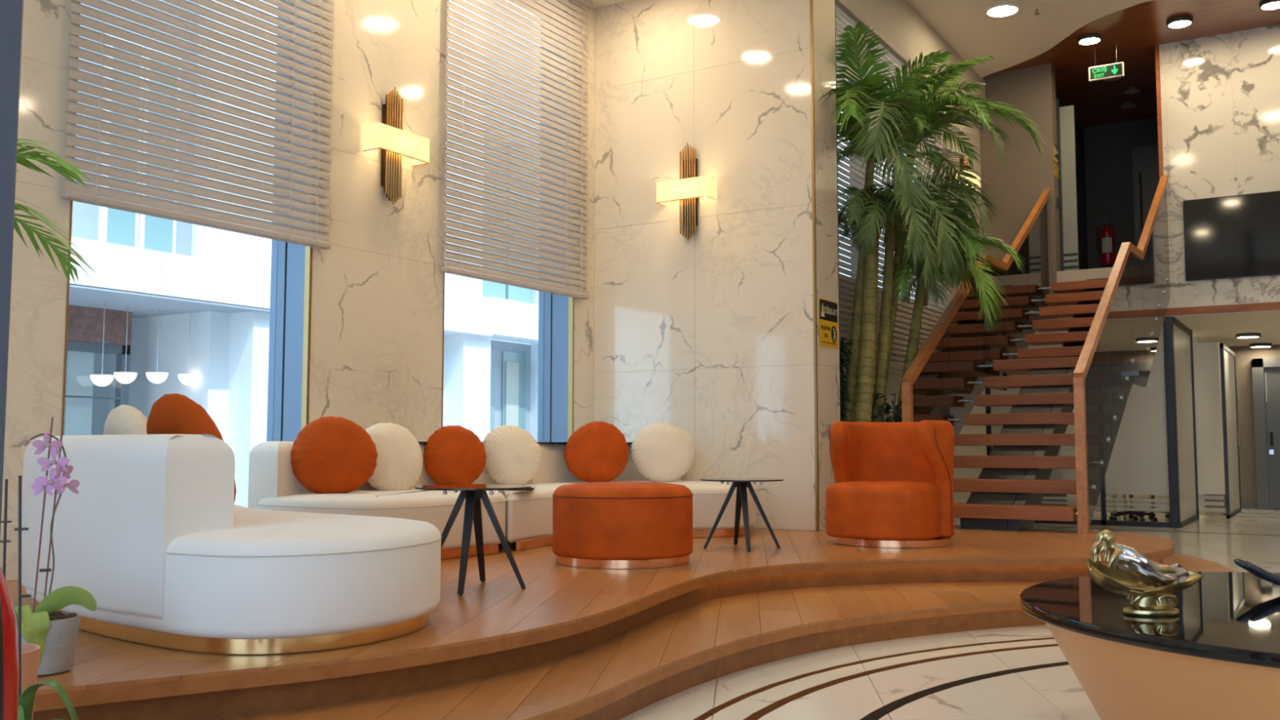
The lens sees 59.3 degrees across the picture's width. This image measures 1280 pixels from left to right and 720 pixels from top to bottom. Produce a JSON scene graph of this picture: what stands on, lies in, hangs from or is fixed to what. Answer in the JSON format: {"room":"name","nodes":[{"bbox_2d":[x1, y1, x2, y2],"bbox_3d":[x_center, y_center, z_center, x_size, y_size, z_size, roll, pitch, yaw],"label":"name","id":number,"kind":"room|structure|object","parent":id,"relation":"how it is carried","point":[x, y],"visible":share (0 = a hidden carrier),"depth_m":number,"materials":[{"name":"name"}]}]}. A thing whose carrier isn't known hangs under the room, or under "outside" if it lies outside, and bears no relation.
{"room":"hotel lobby","nodes":[
{"label":"hotel lobby","id":0,"kind":"room"},
{"bbox_2d":[14,475,78,719],"bbox_3d":[-1.270,0.610,2.333,0.219,0.735,0.170,-4,-6,41],"label":"leaf plant","id":1,"kind":"object","parent":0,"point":[25,699],"visible":0.64,"depth_m":2.34,"materials":[{"name":"green plant"}]},
{"bbox_2d":[0,0,595,581],"bbox_3d":[-3.614,-1.581,4.977,0.360,5.800,12.414,-3,-5,32],"label":"wall","id":2,"kind":"structure","parent":0,"point":[377,306],"depth_m":7.43,"materials":[{"name":"beige stone"}]},
{"bbox_2d":[61,0,318,441],"bbox_3d":[-2.631,-1.093,6.519,0.357,4.340,1.592,-3,-5,32],"label":"window","id":3,"kind":"structure","parent":2,"relation":"in","point":[292,299],"depth_m":7.11,"materials":[{"name":"blue metal"}]},
{"bbox_2d":[61,0,334,249],"bbox_3d":[-2.434,-2.051,6.481,0.090,2.595,1.745,-3,-5,32],"label":"window blind","id":4,"kind":"object","parent":3,"relation":"attached to","point":[97,195],"visible":0.98,"depth_m":6.38,"materials":[{"name":"beige plastic"}]},
{"bbox_2d":[363,87,429,204],"bbox_3d":[-1.653,-1.459,7.634,0.166,0.812,0.472,-3,-5,32],"label":"wall sconce","id":5,"kind":"object","parent":2,"relation":"attached to","point":[394,143],"visible":1,"depth_m":7.61,"materials":[{"name":"brown metal"}]},
{"bbox_2d":[441,0,575,442],"bbox_3d":[-1.136,-0.910,8.918,0.357,4.340,1.629,-3,-5,32],"label":"window","id":6,"kind":"structure","parent":2,"relation":"in","point":[557,375],"depth_m":9.53,"materials":[{"name":"blue metal"}]},
{"bbox_2d":[440,0,592,299],"bbox_3d":[-0.929,-1.866,8.897,0.090,2.595,1.810,-3,-5,32],"label":"window blind","id":7,"kind":"object","parent":6,"relation":"attached to","point":[526,282],"visible":1,"depth_m":8.83,"materials":[{"name":"beige"}]},
{"bbox_2d":[590,0,629,8],"bbox_3d":[-2.993,-3.951,4.535,1.347,0.860,12.014,-3,-5,32],"label":"ceiling","id":8,"kind":"structure","parent":0,"point":[596,3],"depth_m":9.81,"materials":[{"name":"beige paint"}]},
{"bbox_2d":[593,0,840,531],"bbox_3d":[0.606,-1.238,9.465,2.061,5.800,0.494,-3,-5,32],"label":"wall","id":9,"kind":"structure","parent":0,"point":[713,335],"depth_m":9.11,"materials":[{"name":"beige stone"}]},
{"bbox_2d":[656,142,715,240],"bbox_3d":[0.380,-1.386,9.232,0.472,0.812,0.166,-3,-5,32],"label":"wall sconce","id":10,"kind":"object","parent":9,"relation":"attached to","point":[690,186],"visible":1,"depth_m":9.22,"materials":[{"name":"brown metal"}]},
{"bbox_2d":[818,297,837,348],"bbox_3d":[1.487,-0.286,8.853,0.009,0.370,0.370,-3,-5,32],"label":"warning sign","id":11,"kind":"object","parent":9,"relation":"attached to","point":[828,309],"visible":1,"depth_m":8.84,"materials":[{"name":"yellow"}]},
{"bbox_2d":[210,553,1235,719],"bbox_3d":[1.208,1.279,5.289,2.475,0.150,8.400,-3,-5,32],"label":"step","id":12,"kind":"structure","parent":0,"point":[672,653],"depth_m":4.74,"materials":[{"name":"brown wood"}]},
{"bbox_2d":[0,479,40,719],"bbox_3d":[-1.483,0.545,2.582,0.196,0.900,0.196,2,-5,-28],"label":"planter","id":13,"kind":"object","parent":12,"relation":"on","point":[30,653],"visible":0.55,"depth_m":2.57,"materials":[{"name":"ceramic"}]},
{"bbox_2d":[5,524,1174,719],"bbox_3d":[0.149,1.273,6.215,4.493,0.300,7.750,-3,-5,32],"label":"platform","id":14,"kind":"object","parent":12,"relation":"on","point":[496,626],"visible":0.59,"depth_m":4.48,"materials":[{"name":"brown wood"}]},
{"bbox_2d":[13,138,96,285],"bbox_3d":[-1.984,0.106,3.058,0.844,1.547,1.178,1,-4,-13],"label":"potted palm","id":15,"kind":"object","parent":14,"relation":"on","point":[60,166],"visible":0.85,"depth_m":3.38,"materials":[{"name":"green plant"}]},
{"bbox_2d":[13,417,97,675],"bbox_3d":[-1.714,0.529,3.232,0.204,0.730,0.220,-2,-5,28],"label":"potted orchid","id":16,"kind":"object","parent":14,"relation":"on","point":[56,633],"visible":0.73,"depth_m":3.22,"materials":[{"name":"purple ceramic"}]},
{"bbox_2d":[21,434,441,655],"bbox_3d":[-1.702,0.645,4.463,1.184,0.685,2.354,4,-6,-44],"label":"sofa section","id":17,"kind":"object","parent":14,"relation":"on","point":[154,530],"visible":0.93,"depth_m":3.64,"materials":[{"name":"white fabric"}]},
{"bbox_2d":[103,404,147,435],"bbox_3d":[-2.160,0.429,4.768,0.209,0.476,0.480,3,-5,-34],"label":"round cushion","id":18,"kind":"object","parent":17,"relation":"on","point":[123,419],"visible":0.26,"depth_m":4.64,"materials":[{"name":"beige fabric"}]},
{"bbox_2d":[146,393,235,501],"bbox_3d":[-1.727,0.374,4.333,0.275,0.482,0.539,4,-6,-40],"label":"round cushion","id":19,"kind":"object","parent":17,"relation":"on","point":[172,413],"visible":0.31,"depth_m":4.17,"materials":[{"name":"orange fabric"}]},
{"bbox_2d":[248,440,506,559],"bbox_3d":[-1.278,0.851,7.091,1.092,0.672,2.126,-3,-5,32],"label":"sofa section","id":20,"kind":"object","parent":14,"relation":"on","point":[273,484],"visible":0.43,"depth_m":6.42,"materials":[{"name":"beige fabric"}]},
{"bbox_2d":[290,416,377,493],"bbox_3d":[-1.783,0.560,6.572,0.496,0.464,0.215,3,-5,-30],"label":"round cushion","id":21,"kind":"object","parent":20,"relation":"on","point":[331,455],"visible":0.98,"depth_m":6.50,"materials":[{"name":"orange fabric"}]},
{"bbox_2d":[365,422,422,490],"bbox_3d":[-1.561,0.615,7.026,0.484,0.449,0.214,4,-6,-44],"label":"round cushion","id":22,"kind":"object","parent":20,"relation":"on","point":[399,460],"visible":0.81,"depth_m":6.97,"materials":[{"name":"beige fabric"}]},
{"bbox_2d":[422,425,486,484],"bbox_3d":[-1.234,0.650,7.503,0.428,0.428,0.209,2,-5,-19],"label":"round cushion","id":23,"kind":"object","parent":20,"relation":"on","point":[453,455],"visible":0.95,"depth_m":7.43,"materials":[{"name":"orange fabric"}]},
{"bbox_2d":[414,484,531,595],"bbox_3d":[-0.762,0.808,5.124,0.530,0.462,0.530,0,-4,4],"label":"side table","id":24,"kind":"object","parent":14,"relation":"on","point":[473,494],"visible":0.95,"depth_m":5.10,"materials":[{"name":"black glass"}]},
{"bbox_2d":[551,481,693,568],"bbox_3d":[-0.097,0.908,6.295,0.791,0.440,0.791,-3,-5,32],"label":"ottoman","id":25,"kind":"object","parent":14,"relation":"on","point":[598,525],"visible":1,"depth_m":5.96,"materials":[{"name":"orange fabric"}]},
{"bbox_2d":[503,442,755,551],"bbox_3d":[-0.305,0.933,8.167,2.362,0.672,1.462,3,-5,-37],"label":"sofa section","id":26,"kind":"object","parent":14,"relation":"on","point":[529,512],"visible":0.39,"depth_m":7.92,"materials":[{"name":"beige fabric"}]},
{"bbox_2d":[483,425,541,484],"bbox_3d":[-0.904,0.677,7.922,0.434,0.438,0.212,1,-5,-17],"label":"round cushion","id":27,"kind":"object","parent":26,"relation":"on","point":[513,456],"visible":0.92,"depth_m":7.86,"materials":[{"name":"beige fabric"}]},
{"bbox_2d":[564,421,628,482],"bbox_3d":[-0.328,0.692,8.435,0.487,0.465,0.210,1,-4,-12],"label":"round cushion","id":28,"kind":"object","parent":26,"relation":"on","point":[597,451],"visible":0.99,"depth_m":8.37,"materials":[{"name":"orange fabric"}]},
{"bbox_2d":[631,422,695,482],"bbox_3d":[0.176,0.713,8.633,0.495,0.458,0.212,0,-4,-4],"label":"round cushion","id":29,"kind":"object","parent":26,"relation":"on","point":[664,452],"visible":1,"depth_m":8.56,"materials":[{"name":"beige fabric"}]},
{"bbox_2d":[699,477,783,551],"bbox_3d":[0.644,0.972,7.116,0.530,0.437,0.530,0,-4,-5],"label":"side table","id":30,"kind":"object","parent":14,"relation":"on","point":[741,484],"visible":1,"depth_m":7.09,"materials":[{"name":"black glass"}]},
{"bbox_2d":[825,420,954,548],"bbox_3d":[1.683,0.815,7.512,0.836,0.812,0.849,-3,-5,32],"label":"armchair","id":31,"kind":"object","parent":14,"relation":"on","point":[893,486],"visible":1,"depth_m":7.27,"materials":[{"name":"orange fabric"}]},
{"bbox_2d":[901,174,1170,533],"bbox_3d":[4.185,-0.382,11.187,1.409,3.958,5.678,-3,-5,32],"label":"staircase","id":32,"kind":"structure","parent":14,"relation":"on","point":[1110,342],"depth_m":10.23,"materials":[{"name":"brown wood"}]},
{"bbox_3d":[1.923,1.078,9.410,0.600,0.575,0.990,-3,-5,32],"label":"planter box","id":33,"kind":"object","parent":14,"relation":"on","visible":0},
{"bbox_2d":[839,337,857,422],"bbox_3d":[1.518,0.191,9.328,0.539,1.193,0.711,-2,-5,20],"label":"leafy shrub","id":34,"kind":"object","parent":33,"relation":"on","point":[843,353],"visible":0.12,"depth_m":9.37,"materials":[{"name":"green plant"}]},
{"bbox_2d":[871,392,902,422],"bbox_3d":[2.113,0.516,9.500,0.493,0.573,0.517,-3,-5,32],"label":"leafy shrub","id":35,"kind":"object","parent":33,"relation":"in","point":[887,409],"visible":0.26,"depth_m":9.41,"materials":[{"name":"green plant"}]},
{"bbox_2d":[816,22,975,422],"bbox_3d":[2.093,-0.930,9.453,1.294,3.508,2.259,-3,-5,32],"label":"palm tree","id":36,"kind":"object","parent":33,"relation":"in","point":[867,121],"visible":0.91,"depth_m":9.39,"materials":[{"name":"green plant"}]},
{"bbox_2d":[838,183,977,422],"bbox_3d":[2.257,-0.355,9.451,1.262,2.376,1.501,-3,-5,32],"label":"palm tree","id":37,"kind":"object","parent":33,"relation":"on","point":[865,375],"visible":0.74,"depth_m":9.27,"materials":[{"name":"green plant"}]},
{"bbox_2d":[844,164,999,422],"bbox_3d":[2.514,-0.382,9.786,1.385,2.474,1.661,-3,-5,32],"label":"palm tree","id":38,"kind":"object","parent":33,"relation":"on","point":[882,366],"visible":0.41,"depth_m":9.58,"materials":[{"name":"green plant"}]},
{"bbox_2d":[880,217,1026,422],"bbox_3d":[2.825,-0.153,10.125,1.348,2.096,1.905,-3,-5,32],"label":"palm tree","id":39,"kind":"object","parent":33,"relation":"in","point":[978,281],"visible":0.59,"depth_m":9.88,"materials":[{"name":"green plant"}]},
{"bbox_2d":[871,56,1046,408],"bbox_3d":[2.768,-0.970,10.008,1.593,3.678,1.408,3,-5,-34],"label":"palm tree","id":40,"kind":"object","parent":33,"relation":"in","point":[935,119],"visible":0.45,"depth_m":10.06,"materials":[{"name":"green plant"}]},
{"bbox_2d":[835,9,986,524],"bbox_3d":[2.783,-1.040,12.059,0.320,5.800,6.270,-3,-5,32],"label":"wall","id":41,"kind":"structure","parent":0,"point":[895,377],"depth_m":13.36,"materials":[{"name":"beige paint"}]},
{"bbox_2d":[848,36,938,306],"bbox_3d":[2.433,-1.084,11.477,0.140,4.200,3.570,-3,-5,32],"label":"window","id":42,"kind":"structure","parent":41,"relation":"in","point":[860,37],"depth_m":11.05,"materials":[{"name":"blue glass"}]},
{"bbox_2d":[838,223,858,355],"bbox_3d":[1.849,-0.642,10.161,0.090,1.204,0.482,-3,-5,32],"label":"window blind","id":43,"kind":"object","parent":42,"relation":"attached to","point":[846,303],"depth_m":10.20,"materials":[{"name":"beige"}]},
{"bbox_2d":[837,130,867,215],"bbox_3d":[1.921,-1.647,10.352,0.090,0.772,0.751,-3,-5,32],"label":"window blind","id":44,"kind":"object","parent":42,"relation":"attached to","point":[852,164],"depth_m":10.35,"materials":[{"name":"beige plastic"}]},
{"bbox_2d":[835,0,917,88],"bbox_3d":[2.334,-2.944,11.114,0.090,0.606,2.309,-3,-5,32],"label":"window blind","id":45,"kind":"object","parent":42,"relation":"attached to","point":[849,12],"depth_m":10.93,"materials":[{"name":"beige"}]},
{"bbox_2d":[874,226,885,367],"bbox_3d":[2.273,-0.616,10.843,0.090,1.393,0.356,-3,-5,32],"label":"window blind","id":46,"kind":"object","parent":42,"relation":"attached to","point":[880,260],"depth_m":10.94,"materials":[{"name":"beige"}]},
{"bbox_2d":[872,157,893,194],"bbox_3d":[2.346,-1.787,11.048,0.090,0.435,0.576,-3,-5,32],"label":"window blind","id":47,"kind":"object","parent":42,"relation":"attached to","point":[878,180],"depth_m":11.08,"materials":[{"name":"beige"}]},
{"bbox_2d":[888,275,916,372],"bbox_3d":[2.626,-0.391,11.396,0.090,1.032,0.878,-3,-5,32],"label":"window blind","id":48,"kind":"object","parent":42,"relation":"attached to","point":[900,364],"depth_m":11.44,"materials":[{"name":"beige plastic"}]},
{"bbox_2d":[913,128,946,184],"bbox_3d":[3.167,-2.286,12.410,0.090,0.739,1.192,-3,-5,32],"label":"window blind","id":49,"kind":"object","parent":42,"relation":"attached to","point":[939,145],"depth_m":12.44,"materials":[{"name":"beige plastic"}]},
{"bbox_2d":[917,280,950,353],"bbox_3d":[3.175,-0.474,12.289,0.090,0.885,1.184,-3,-5,32],"label":"window blind","id":50,"kind":"object","parent":41,"relation":"attached to","point":[931,322],"depth_m":12.29,"materials":[{"name":"beige plastic"}]},
{"bbox_2d":[956,152,980,214],"bbox_3d":[3.994,-2.170,13.675,0.166,0.812,0.472,-3,-5,32],"label":"wall sconce","id":51,"kind":"object","parent":41,"relation":"attached to","point":[974,180],"visible":0.16,"depth_m":13.66,"materials":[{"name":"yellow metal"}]},
{"bbox_2d":[845,0,986,128],"bbox_3d":[2.864,-3.502,12.031,0.080,0.614,5.950,-3,-5,32],"label":"wall","id":52,"kind":"structure","parent":0,"point":[897,20],"depth_m":11.97,"materials":[{"name":"beige paint"}]},
{"bbox_2d":[619,508,1279,719],"bbox_3d":[4.041,1.487,6.224,12.200,0.121,25.000,-3,-5,32],"label":"floor","id":53,"kind":"structure","parent":0,"point":[1021,673],"depth_m":4.65,"materials":[{"name":"beige stone"}]},
{"bbox_2d":[0,565,19,719],"bbox_3d":[-0.736,0.589,1.161,0.144,0.900,0.204,2,-5,-24],"label":"extinguisher","id":54,"kind":"object","parent":53,"relation":"on","point":[9,655],"visible":1,"depth_m":1.21,"materials":[{"name":"red metal"}]},
{"bbox_2d":[0,0,23,536],"bbox_3d":[-0.930,-1.764,1.552,0.165,5.650,0.180,-3,-5,32],"label":"wall","id":55,"kind":"structure","parent":53,"relation":"on","point":[11,11],"depth_m":1.46,"materials":[{"name":"blue stone"}]},
{"bbox_2d":[1111,493,1127,519],"bbox_3d":[5.904,1.702,14.728,1.000,0.740,1.000,-3,-5,32],"label":"table","id":56,"kind":"object","parent":53,"relation":"on","point":[1113,495],"visible":0.07,"depth_m":14.19,"materials":[{"name":"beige paint"}]},
{"bbox_2d":[1109,494,1157,521],"bbox_3d":[6.185,1.500,14.105,0.530,1.050,0.574,-1,-4,15],"label":"office chair","id":57,"kind":"object","parent":53,"relation":"on","point":[1140,514],"visible":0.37,"depth_m":14.02,"materials":[{"name":"black"}]},
{"bbox_2d":[1128,495,1169,519],"bbox_3d":[6.707,1.544,14.678,0.530,1.050,0.574,2,-5,-25],"label":"office chair","id":58,"kind":"object","parent":53,"relation":"on","point":[1167,513],"visible":0.17,"depth_m":14.64,"materials":[{"name":"black"}]},
{"bbox_2d":[1019,571,1279,719],"bbox_3d":[2.030,0.937,3.083,1.862,0.500,1.862,-3,-5,32],"label":"round table","id":59,"kind":"object","parent":53,"relation":"on","point":[1218,658],"visible":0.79,"depth_m":2.84,"materials":[{"name":"black glass"}]},
{"bbox_2d":[1085,529,1204,616],"bbox_3d":[1.361,0.569,3.022,0.312,0.224,0.146,0,-4,-4],"label":"figurine","id":60,"kind":"object","parent":59,"relation":"on","point":[1150,584],"visible":1,"depth_m":2.99,"materials":[{"name":"gold metal"}]},
{"bbox_2d":[1233,558,1279,585],"bbox_3d":[2.032,0.663,3.446,0.383,0.094,0.169,-1,-4,8],"label":"sculpture","id":61,"kind":"object","parent":59,"relation":"on","point":[1258,571],"visible":1,"depth_m":3.44,"materials":[{"name":"black metal"}]},
{"bbox_2d":[835,0,1155,93],"bbox_3d":[2.986,-4.432,4.676,11.700,0.150,18.500,-3,-5,32],"label":"ceiling","id":62,"kind":"structure","parent":0,"point":[1020,37],"depth_m":12.60,"materials":[{"name":"beige paint"}]},
{"bbox_2d":[985,2,1019,17],"bbox_3d":[3.912,-3.776,12.132,0.354,0.030,0.354,-3,-5,32],"label":"recessed light","id":63,"kind":"object","parent":62,"relation":"in","point":[1002,9],"visible":1,"depth_m":12.10,"materials":[{"name":"white plastic"}]},
{"bbox_2d":[987,5,1017,16],"bbox_3d":[3.912,-3.763,12.131,0.310,0.004,0.310,-3,-5,32],"label":"diffuser","id":64,"kind":"object","parent":63,"relation":"attached to","point":[993,11],"depth_m":12.12,"materials":[{"name":"white plastic"}]},
{"bbox_2d":[839,279,1279,508],"bbox_3d":[8.411,0.580,11.540,10.100,2.500,10.500,-3,-5,32],"label":"wall","id":65,"kind":"structure","parent":0,"point":[1244,355],"depth_m":17.00,"materials":[{"name":"brown paint"}]},
{"bbox_2d":[1219,342,1241,518],"bbox_3d":[8.244,0.990,15.627,0.084,2.300,2.060,-3,-5,32],"label":"door","id":66,"kind":"structure","parent":65,"relation":"in","point":[1231,428],"depth_m":15.49,"materials":[{"name":"black"}]},
{"bbox_2d":[1241,502,1279,510],"bbox_3d":[12.126,2.058,15.052,7.400,0.090,0.040,-3,-5,32],"label":"baseboard","id":67,"kind":"structure","parent":65,"relation":"attached to","point":[1244,505],"depth_m":16.86,"materials":[{"name":"grey"}]},
{"bbox_2d":[1251,357,1279,510],"bbox_3d":[9.847,1.080,16.463,1.480,2.250,0.180,-3,-5,32],"label":"door","id":68,"kind":"structure","parent":65,"relation":"in","point":[1265,371],"depth_m":16.75,"materials":[{"name":"grey metal"}]},
{"bbox_2d":[1055,93,1158,269],"bbox_3d":[7.371,-2.380,14.834,4.900,2.700,3.200,-3,-5,32],"label":"wall","id":69,"kind":"structure","parent":0,"point":[1107,171],"depth_m":16.73,"materials":[{"name":"grey paint"}]},
{"bbox_2d":[1096,218,1115,265],"bbox_3d":[6.901,-1.734,16.613,0.204,0.680,0.210,1,-4,-14],"label":"fire extinguisher","id":70,"kind":"object","parent":69,"relation":"attached to","point":[1107,234],"visible":0.98,"depth_m":16.53,"materials":[{"name":"red metal"}]},
{"bbox_2d":[1132,144,1159,247],"bbox_3d":[7.487,-2.026,16.202,0.670,2.200,0.115,-3,-5,32],"label":"door","id":71,"kind":"structure","parent":69,"relation":"in","point":[1145,160],"depth_m":16.34,"materials":[{"name":"black"}]},
{"bbox_2d":[979,24,1279,528],"bbox_3d":[8.910,-0.990,12.654,10.100,5.800,1.910,-3,-5,32],"label":"wall","id":72,"kind":"structure","parent":0,"point":[1218,96],"depth_m":13.26,"materials":[{"name":"beige stone"}]},
{"bbox_2d":[1053,141,1058,178],"bbox_3d":[5.241,-2.514,14.149,0.009,0.420,0.375,-3,-5,32],"label":"warning sign","id":73,"kind":"object","parent":72,"relation":"attached to","point":[1055,145],"visible":1,"depth_m":14.13,"materials":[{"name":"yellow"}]},
{"bbox_2d":[1057,197,1059,208],"bbox_3d":[5.257,-1.974,14.125,0.016,0.120,0.080,-3,-5,32],"label":"light switch","id":74,"kind":"object","parent":72,"relation":"attached to","point":[1058,201],"visible":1,"depth_m":14.10,"materials":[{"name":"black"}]},
{"bbox_2d":[1056,98,1079,271],"bbox_3d":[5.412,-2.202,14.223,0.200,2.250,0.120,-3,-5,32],"label":"door","id":75,"kind":"structure","parent":72,"relation":"in","point":[1065,121],"depth_m":14.20,"materials":[{"name":"grey"}]},
{"bbox_2d":[1075,142,1084,269],"bbox_3d":[6.071,-2.062,15.738,0.115,2.200,1.600,-3,-5,32],"label":"door","id":76,"kind":"structure","parent":72,"relation":"in","point":[1078,153],"depth_m":16.25,"materials":[{"name":"black"}]},
{"bbox_2d":[1182,191,1279,281],"bbox_3d":[7.101,-1.428,12.712,1.710,0.950,0.048,-3,-5,32],"label":"display","id":77,"kind":"object","parent":72,"relation":"attached to","point":[1234,236],"visible":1,"depth_m":12.88,"materials":[{"name":"black glass"}]},
{"bbox_2d":[1066,336,1204,515],"bbox_3d":[6.852,0.928,16.145,2.180,2.500,0.100,-3,-5,32],"label":"wall","id":78,"kind":"structure","parent":0,"point":[1195,340],"depth_m":15.85,"materials":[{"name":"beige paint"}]},
{"bbox_2d":[995,0,1279,127],"bbox_3d":[9.074,-3.896,12.944,10.100,0.160,9.000,-3,-5,32],"label":"ceiling","id":79,"kind":"structure","parent":0,"point":[1136,29],"depth_m":13.55,"materials":[{"name":"brown wood"}]},
{"bbox_2d":[1076,33,1102,45],"bbox_3d":[5.289,-3.772,13.225,0.274,0.050,0.274,-3,-5,32],"label":"recessed light","id":80,"kind":"object","parent":79,"relation":"in","point":[1086,39],"visible":1,"depth_m":13.17,"materials":[{"name":"grey plastic"}]},
{"bbox_2d":[1079,37,1099,44],"bbox_3d":[5.289,-3.749,13.224,0.230,0.004,0.230,-3,-5,32],"label":"diffuser","id":81,"kind":"object","parent":80,"relation":"attached to","point":[1082,41],"depth_m":13.22,"materials":[{"name":"white plastic"}]},
{"bbox_2d":[1088,40,1124,81],"bbox_3d":[5.534,-3.560,13.350,0.390,0.451,0.045,-3,-5,32],"label":"exit sign","id":82,"kind":"object","parent":79,"relation":"hanging from","point":[1113,70],"visible":1,"depth_m":13.32,"materials":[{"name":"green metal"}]},
{"bbox_2d":[1100,76,1123,82],"bbox_3d":[6.149,-3.674,14.644,0.274,0.030,0.274,-3,-5,32],"label":"recessed light","id":83,"kind":"object","parent":79,"relation":"in","point":[1110,80],"visible":0.56,"depth_m":14.69,"materials":[{"name":"grey"}]},
{"bbox_2d":[1118,101,1139,109],"bbox_3d":[6.876,-3.585,15.812,0.274,0.030,0.274,-3,-5,32],"label":"recessed light","id":84,"kind":"object","parent":79,"relation":"in","point":[1128,104],"visible":1,"depth_m":15.77,"materials":[{"name":"grey"}]},
{"bbox_2d":[1120,103,1137,108],"bbox_3d":[6.876,-3.572,15.812,0.230,0.004,0.230,-3,-5,32],"label":"diffuser","id":85,"kind":"object","parent":84,"relation":"attached to","point":[1122,105],"depth_m":15.80,"materials":[{"name":"grey"}]},
{"bbox_2d":[1120,86,1142,94],"bbox_3d":[6.641,-3.634,15.171,0.274,0.030,0.274,-3,-5,32],"label":"recessed light","id":86,"kind":"object","parent":79,"relation":"in","point":[1132,90],"visible":1,"depth_m":15.13,"materials":[{"name":"grey"}]},
{"bbox_2d":[1123,88,1141,93],"bbox_3d":[6.641,-3.621,15.169,0.230,0.004,0.230,-3,-5,32],"label":"diffuser","id":87,"kind":"object","parent":86,"relation":"attached to","point":[1125,91],"depth_m":15.14,"materials":[{"name":"grey"}]},
{"bbox_2d":[1166,15,1193,28],"bbox_3d":[6.095,-3.812,12.692,0.274,0.050,0.274,-3,-5,32],"label":"recessed light","id":88,"kind":"object","parent":79,"relation":"in","point":[1183,21],"visible":1,"depth_m":12.64,"materials":[{"name":"grey plastic"}]},
{"bbox_2d":[1168,20,1191,27],"bbox_3d":[6.095,-3.789,12.690,0.230,0.004,0.230,-3,-5,32],"label":"diffuser","id":89,"kind":"object","parent":88,"relation":"attached to","point":[1172,24],"depth_m":12.68,"materials":[{"name":"white plastic"}]},
{"bbox_2d":[1258,0,1279,10],"bbox_3d":[6.849,-3.852,12.155,0.274,0.050,0.274,-3,-5,32],"label":"recessed light","id":90,"kind":"object","parent":79,"relation":"in","point":[1264,5],"visible":1,"depth_m":12.14,"materials":[{"name":"grey plastic"}]},
{"bbox_2d":[1261,1,1279,9],"bbox_3d":[6.849,-3.829,12.153,0.230,0.004,0.230,-3,-5,32],"label":"diffuser","id":91,"kind":"object","parent":90,"relation":"attached to","point":[1264,5],"depth_m":12.14,"materials":[{"name":"white plastic"}]},
{"bbox_2d":[1192,342,1225,494],"bbox_3d":[7.466,0.764,14.771,0.320,1.980,0.200,-3,-5,32],"label":"wall pier","id":92,"kind":"object","parent":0,"point":[1206,357],"visible":0.86,"depth_m":14.68,"materials":[{"name":"beige paint"}]},
{"bbox_2d":[1199,495,1224,511],"bbox_3d":[7.461,1.875,14.672,0.290,0.210,0.010,-3,-5,32],"label":"panel","id":93,"kind":"object","parent":92,"relation":"attached to","point":[1203,497],"visible":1,"depth_m":14.67,"materials":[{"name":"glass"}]},
{"bbox_2d":[1164,309,1279,346],"bbox_3d":[9.892,-0.501,13.870,9.950,0.090,4.930,-3,-5,32],"label":"ceiling","id":94,"kind":"structure","parent":0,"point":[1220,327],"depth_m":14.24,"materials":[{"name":"beige paint"}]},
{"bbox_2d":[1235,332,1261,338],"bbox_3d":[8.227,-0.331,15.207,0.304,0.050,0.304,-3,-5,32],"label":"recessed light","id":95,"kind":"object","parent":94,"relation":"in","point":[1252,335],"visible":1,"depth_m":15.12,"materials":[{"name":"grey"}]},
{"bbox_2d":[1237,336,1258,337],"bbox_3d":[8.227,-0.308,15.206,0.260,0.004,0.260,-3,-5,32],"label":"diffuser","id":96,"kind":"object","parent":95,"relation":"attached to","point":[1237,336],"depth_m":15.18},
{"bbox_2d":[1248,342,1272,347],"bbox_3d":[9.224,-0.216,16.702,0.304,0.050,0.304,-3,-5,32],"label":"recessed light","id":97,"kind":"object","parent":94,"relation":"in","point":[1255,344],"visible":1,"depth_m":16.60,"materials":[{"name":"grey"}]},
{"bbox_2d":[1251,346,1270,347],"bbox_3d":[9.224,-0.194,16.701,0.260,0.004,0.260,-3,-5,32],"label":"diffuser","id":98,"kind":"object","parent":97,"relation":"attached to","point":[1251,346],"depth_m":16.67,"materials":[{"name":"white plastic"}]},
{"label":"outside","id":99,"kind":"structure","parent":0,"visible":0},
{"bbox_3d":[5.275,1.857,8.378,80.000,0.270,100.000,-3,-5,32],"label":"ground","id":100,"kind":"structure","parent":99,"visible":0},
{"bbox_2d":[63,0,540,507],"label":"building outside windows","id":101,"kind":"structure","parent":100,"relation":"on","point":[147,264],"depth_m":12.42,"materials":[{"name":"white"}]},
{"bbox_2d":[90,301,114,386],"bbox_3d":[-5.512,-0.176,11.546,0.220,0.893,0.220,-3,-5,32],"label":"pendant lamp","id":102,"kind":"object","parent":101,"relation":"hanging from","point":[102,380],"visible":0.98,"depth_m":11.46,"materials":[{"name":"silver metal"}]},
{"bbox_2d":[114,304,137,383],"bbox_3d":[-5.375,-0.179,11.767,0.220,0.853,0.220,-3,-5,32],"label":"pendant lamp","id":103,"kind":"object","parent":101,"relation":"hanging from","point":[125,377],"visible":0.98,"depth_m":11.68,"materials":[{"name":"silver metal"}]},
{"bbox_2d":[146,307,168,383],"bbox_3d":[-5.179,-0.165,12.082,0.220,0.833,0.220,-3,-5,32],"label":"pendant lamp","id":104,"kind":"object","parent":101,"relation":"hanging from","point":[157,377],"visible":0.98,"depth_m":11.99,"materials":[{"name":"silver metal"}]},
{"bbox_2d":[177,311,199,385],"bbox_3d":[-4.974,-0.140,12.412,0.220,0.833,0.220,-3,-5,32],"label":"pendant lamp","id":105,"kind":"object","parent":101,"relation":"hanging from","point":[188,379],"visible":0.98,"depth_m":12.32,"materials":[{"name":"silver metal"}]},
{"bbox_2d":[505,361,519,426],"bbox_3d":[-2.125,0.928,16.571,0.020,1.850,1.050,-3,-5,32],"label":"window pane","id":106,"kind":"object","parent":101,"relation":"hanging from","point":[512,368],"depth_m":16.91,"materials":[{"name":"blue glass"}]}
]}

